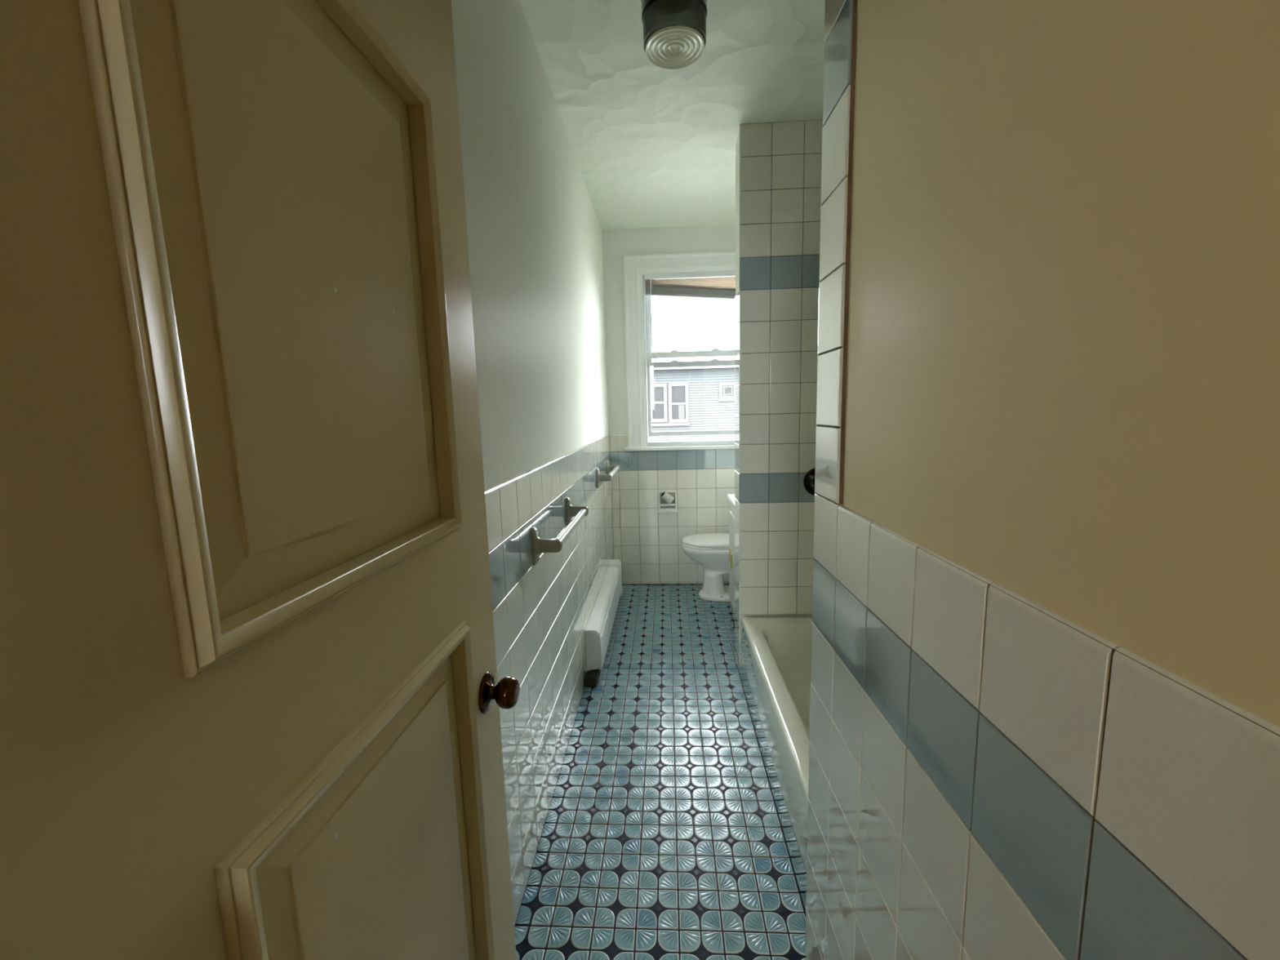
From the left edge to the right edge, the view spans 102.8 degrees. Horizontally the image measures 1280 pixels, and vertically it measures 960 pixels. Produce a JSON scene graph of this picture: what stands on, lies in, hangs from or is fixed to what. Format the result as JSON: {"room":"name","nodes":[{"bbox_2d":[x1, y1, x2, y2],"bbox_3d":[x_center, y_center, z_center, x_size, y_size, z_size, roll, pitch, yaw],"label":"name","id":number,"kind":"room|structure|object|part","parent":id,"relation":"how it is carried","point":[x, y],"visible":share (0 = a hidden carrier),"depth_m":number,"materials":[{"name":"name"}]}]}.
{"room":"bathroom","nodes":[
{"label":"bathroom","id":0,"kind":"room"},
{"bbox_2d":[451,0,613,925],"bbox_3d":[-0.395,-0.244,2.127,0.120,2.730,3.975,-1,8,3],"label":"wall","id":1,"kind":"structure","parent":0,"point":[534,230],"depth_m":1.69,"materials":[{"name":"white paint"}]},
{"bbox_2d":[531,496,588,565],"bbox_3d":[-0.289,0.176,1.967,0.093,0.125,0.626,-1,8,3],"label":"towel bar","id":2,"kind":"object","parent":1,"relation":"attached to","point":[540,545],"visible":1,"depth_m":1.68,"materials":[{"name":"silver metal"}]},
{"bbox_2d":[584,559,622,687],"bbox_3d":[-0.211,0.830,3.235,0.088,0.287,1.290,-1,8,3],"label":"baseboard heater","id":3,"kind":"object","parent":1,"relation":"attached to","point":[598,628],"visible":1,"depth_m":2.88,"materials":[{"name":"metal"}]},
{"bbox_2d":[596,459,619,488],"bbox_3d":[-0.211,-0.052,3.509,0.093,0.125,0.603,-1,8,3],"label":"towel bar","id":4,"kind":"object","parent":1,"relation":"attached to","point":[613,468],"visible":1,"depth_m":3.23,"materials":[{"name":"silver metal"}]},
{"bbox_2d":[514,583,806,959],"bbox_3d":[0.141,1.165,2.243,2.600,0.120,4.070,-1,8,3],"label":"floor","id":5,"kind":"structure","parent":0,"point":[664,837],"depth_m":1.77,"materials":[{"name":"teal tile"}]},
{"bbox_2d":[681,532,730,601],"bbox_3d":[0.683,0.490,3.779,0.750,0.769,0.470,-1,8,3],"label":"toilet","id":6,"kind":"object","parent":5,"relation":"on","point":[710,550],"visible":0.48,"depth_m":3.72,"materials":[{"name":"white ceramic"}]},
{"bbox_3d":[0.549,0.463,3.782,0.483,0.014,0.368,-1,8,3],"label":"seat","id":7,"kind":"part","parent":6,"relation":"part of","materials":[{"name":"white plastic"}]},
{"bbox_3d":[0.550,0.439,3.779,0.481,0.031,0.368,-1,8,3],"label":"lid","id":8,"kind":"part","parent":6,"relation":"part of","materials":[{"name":"white plastic"}]},
{"bbox_2d":[727,493,734,613],"bbox_3d":[0.801,0.469,3.170,0.452,0.969,0.538,-1,8,3],"label":"vanity cabinet","id":9,"kind":"object","parent":5,"relation":"on","point":[731,497],"visible":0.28,"depth_m":3.29,"materials":[{"name":"paint"}]},
{"bbox_2d":[727,493,734,508],"bbox_3d":[0.792,0.142,3.124,0.452,0.031,0.538,-1,8,3],"label":"countertop","id":10,"kind":"structure","parent":9,"relation":"on","point":[731,497],"depth_m":3.24,"materials":[{"name":"white ceramic"}]},
{"bbox_3d":[0.602,0.526,3.312,0.013,0.610,0.252,-1,8,3],"label":"cabinet door","id":11,"kind":"part","parent":9,"relation":"part of","materials":[{"name":"paint"}]},
{"bbox_2d":[739,615,812,897],"bbox_3d":[0.878,0.966,2.015,0.755,0.295,1.473,-1,8,3],"label":"bathtub","id":12,"kind":"object","parent":5,"relation":"on","point":[775,651],"visible":0.24,"depth_m":2.12,"materials":[{"name":"beige ceramic"}]},
{"bbox_2d":[601,224,735,584],"bbox_3d":[0.407,-0.522,3.995,1.533,2.730,0.121,-1,8,3],"label":"wall","id":13,"kind":"structure","parent":0,"point":[647,542],"depth_m":4.01,"materials":[{"name":"white"}]},
{"bbox_2d":[657,491,678,512],"bbox_3d":[0.219,0.173,4.024,0.158,0.161,0.037,-1,8,3],"label":"toilet paper holder","id":14,"kind":"object","parent":13,"relation":"attached to","point":[663,507],"visible":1,"depth_m":4.03,"materials":[{"name":"white ceramic"}]},
{"bbox_2d":[660,491,674,504],"bbox_3d":[0.213,0.139,3.991,0.105,0.102,0.068,-4,8,-15],"label":"toilet paper roll","id":15,"kind":"object","parent":14,"relation":"in","point":[668,498],"visible":1,"depth_m":3.97,"materials":[{"name":"white paper"}]},
{"bbox_2d":[622,250,735,451],"bbox_3d":[0.422,-0.962,3.910,1.112,1.452,0.163,-1,8,3],"label":"window","id":16,"kind":"structure","parent":13,"relation":"in","point":[637,304],"depth_m":3.90,"materials":[{"name":"white paint"}]},
{"bbox_3d":[0.438,-0.250,3.955,1.112,0.028,0.057,-1,8,3],"label":"sill","id":17,"kind":"part","parent":16,"relation":"part of","materials":[{"name":"white paint"}]},
{"bbox_2d":[644,271,735,360],"bbox_3d":[0.413,-1.222,3.835,0.746,0.640,0.046,-1,8,3],"label":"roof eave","id":18,"kind":"object","parent":16,"relation":"attached to","point":[712,285],"visible":0.77,"depth_m":3.80,"materials":[{"name":"white wood"}]},
{"bbox_3d":[0.097,-1.199,3.837,0.013,0.610,0.003,-3,8,-11],"label":"lift cord","id":19,"kind":"part","parent":18,"relation":"part of","materials":[{"name":"grey plastic"}]},
{"bbox_3d":[0.406,-1.523,3.800,0.746,0.034,0.032,-1,8,3],"label":"head rail","id":20,"kind":"part","parent":18,"relation":"part of","materials":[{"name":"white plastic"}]},
{"bbox_3d":[0.410,-1.374,3.821,0.740,0.071,0.028,-1,8,3],"label":"rail","id":21,"kind":"part","parent":18,"relation":"part of","materials":[{"name":"grey"}]},
{"bbox_3d":[0.417,-1.216,3.911,0.744,0.682,0.024,-1,8,3],"label":"sash","id":22,"kind":"part","parent":16,"relation":"part of","materials":[{"name":"white plastic"}]},
{"bbox_3d":[0.427,-0.912,3.983,0.752,1.306,0.020,-1,8,3],"label":"storm frame","id":23,"kind":"part","parent":16,"relation":"part of","materials":[{"name":"grey"}]},
{"bbox_3d":[0.430,-0.669,3.954,0.744,0.645,0.024,-1,8,3],"label":"sash","id":24,"kind":"part","parent":16,"relation":"part of","materials":[{"name":"white plastic"}]},
{"bbox_2d":[519,0,825,230],"bbox_3d":[-0.065,-1.281,-0.779,2.600,0.100,9.405,-1,8,3],"label":"ceiling","id":25,"kind":"structure","parent":0,"point":[653,146],"depth_m":2.18,"materials":[{"name":"white paint"}]},
{"bbox_2d":[640,0,706,69],"bbox_3d":[0.110,-1.473,1.629,0.216,0.184,0.216,-1,8,3],"label":"ceiling light","id":26,"kind":"object","parent":25,"relation":"attached to","point":[674,31],"visible":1,"depth_m":1.58,"materials":[{"name":"black metal"}]},
{"bbox_2d":[734,120,822,666],"bbox_3d":[0.949,-0.354,2.674,0.878,2.730,0.196,-1,8,3],"label":"wall","id":27,"kind":"structure","parent":0,"point":[778,165],"depth_m":2.56,"materials":[{"name":"white tile"}]},
{"bbox_2d":[803,467,815,495],"bbox_3d":[0.915,0.014,2.592,0.150,0.150,0.072,-1,8,3],"label":"shower valve","id":28,"kind":"object","parent":27,"relation":"attached to","point":[809,478],"visible":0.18,"depth_m":2.62,"materials":[{"name":"black metal"}]},
{"bbox_2d":[804,0,1279,959],"bbox_3d":[0.823,-0.065,0.602,0.918,2.730,1.040,-1,8,3],"label":"wall","id":29,"kind":"structure","parent":0,"point":[1044,704],"depth_m":0.48,"materials":[{"name":"beige paint"}]},
{"bbox_3d":[0.005,0.028,0.079,2.600,2.730,0.110,-1,8,3],"label":"wall","id":30,"kind":"structure","parent":0,"visible":0},
{"bbox_2d":[0,0,519,959],"bbox_3d":[-0.290,0.285,0.549,0.139,2.092,0.666,-1,8,4],"label":"door","id":31,"kind":"structure","parent":30,"relation":"in","point":[251,695],"depth_m":0.37,"materials":[{"name":"beige paint"}]},
{"bbox_3d":[-0.282,-0.182,0.489,0.024,0.566,0.409,-1,8,4],"label":"panel molding","id":32,"kind":"part","parent":31,"relation":"part of","materials":[{"name":"beige paint"}]},
{"bbox_3d":[-0.302,-0.182,0.491,0.033,0.568,0.411,-1,8,4],"label":"raised panel","id":33,"kind":"part","parent":31,"relation":"part of","materials":[{"name":"beige paint"}]},
{"bbox_3d":[-0.260,0.662,0.606,0.024,0.866,0.409,-1,8,4],"label":"panel molding","id":34,"kind":"part","parent":31,"relation":"part of","materials":[{"name":"beige paint"}]},
{"bbox_3d":[-0.281,0.663,0.607,0.033,0.868,0.411,-1,8,4],"label":"raised panel","id":35,"kind":"part","parent":31,"relation":"part of","materials":[{"name":"beige paint"}]},
{"bbox_3d":[-0.218,0.347,0.834,0.038,0.050,0.050,-1,8,4],"label":"knob","id":36,"kind":"part","parent":31,"relation":"part of","materials":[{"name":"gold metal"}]},
{"label":"outside","id":37,"kind":"structure","parent":0,"visible":0},
{"bbox_3d":[1.359,1.266,25.026,60.000,0.200,40.700,-1,8,3],"label":"ground","id":38,"kind":"structure","parent":37,"visible":0},
{"bbox_2d":[649,365,734,441],"bbox_3d":[1.659,-2.489,27.268,19.000,6.610,7.600,-1,8,3],"label":"house","id":39,"kind":"structure","parent":38,"relation":"on","point":[695,398],"depth_m":23.64,"materials":[{"name":"grey"}]},
{"bbox_3d":[0.844,-3.581,23.726,0.530,1.460,0.010,-1,8,3],"label":"pane","id":40,"kind":"part","parent":39,"relation":"part of","materials":[{"name":"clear glass"}]},
{"bbox_3d":[1.792,-3.588,23.677,0.630,1.520,0.010,-1,8,3],"label":"pane","id":41,"kind":"part","parent":39,"relation":"part of","materials":[{"name":"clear glass"}]},
{"bbox_2d":[678,404,684,418],"bbox_3d":[1.927,-3.158,23.714,0.280,0.630,0.019,-1,8,3],"label":"curtain","id":42,"kind":"object","parent":39,"relation":"hanging from","point":[681,407],"depth_m":23.70,"materials":[{"name":"white fabric"}]},
{"bbox_3d":[4.041,-4.111,23.490,0.520,0.470,0.010,-1,8,3],"label":"pane","id":43,"kind":"part","parent":39,"relation":"part of","materials":[{"name":"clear glass"}]}
]}

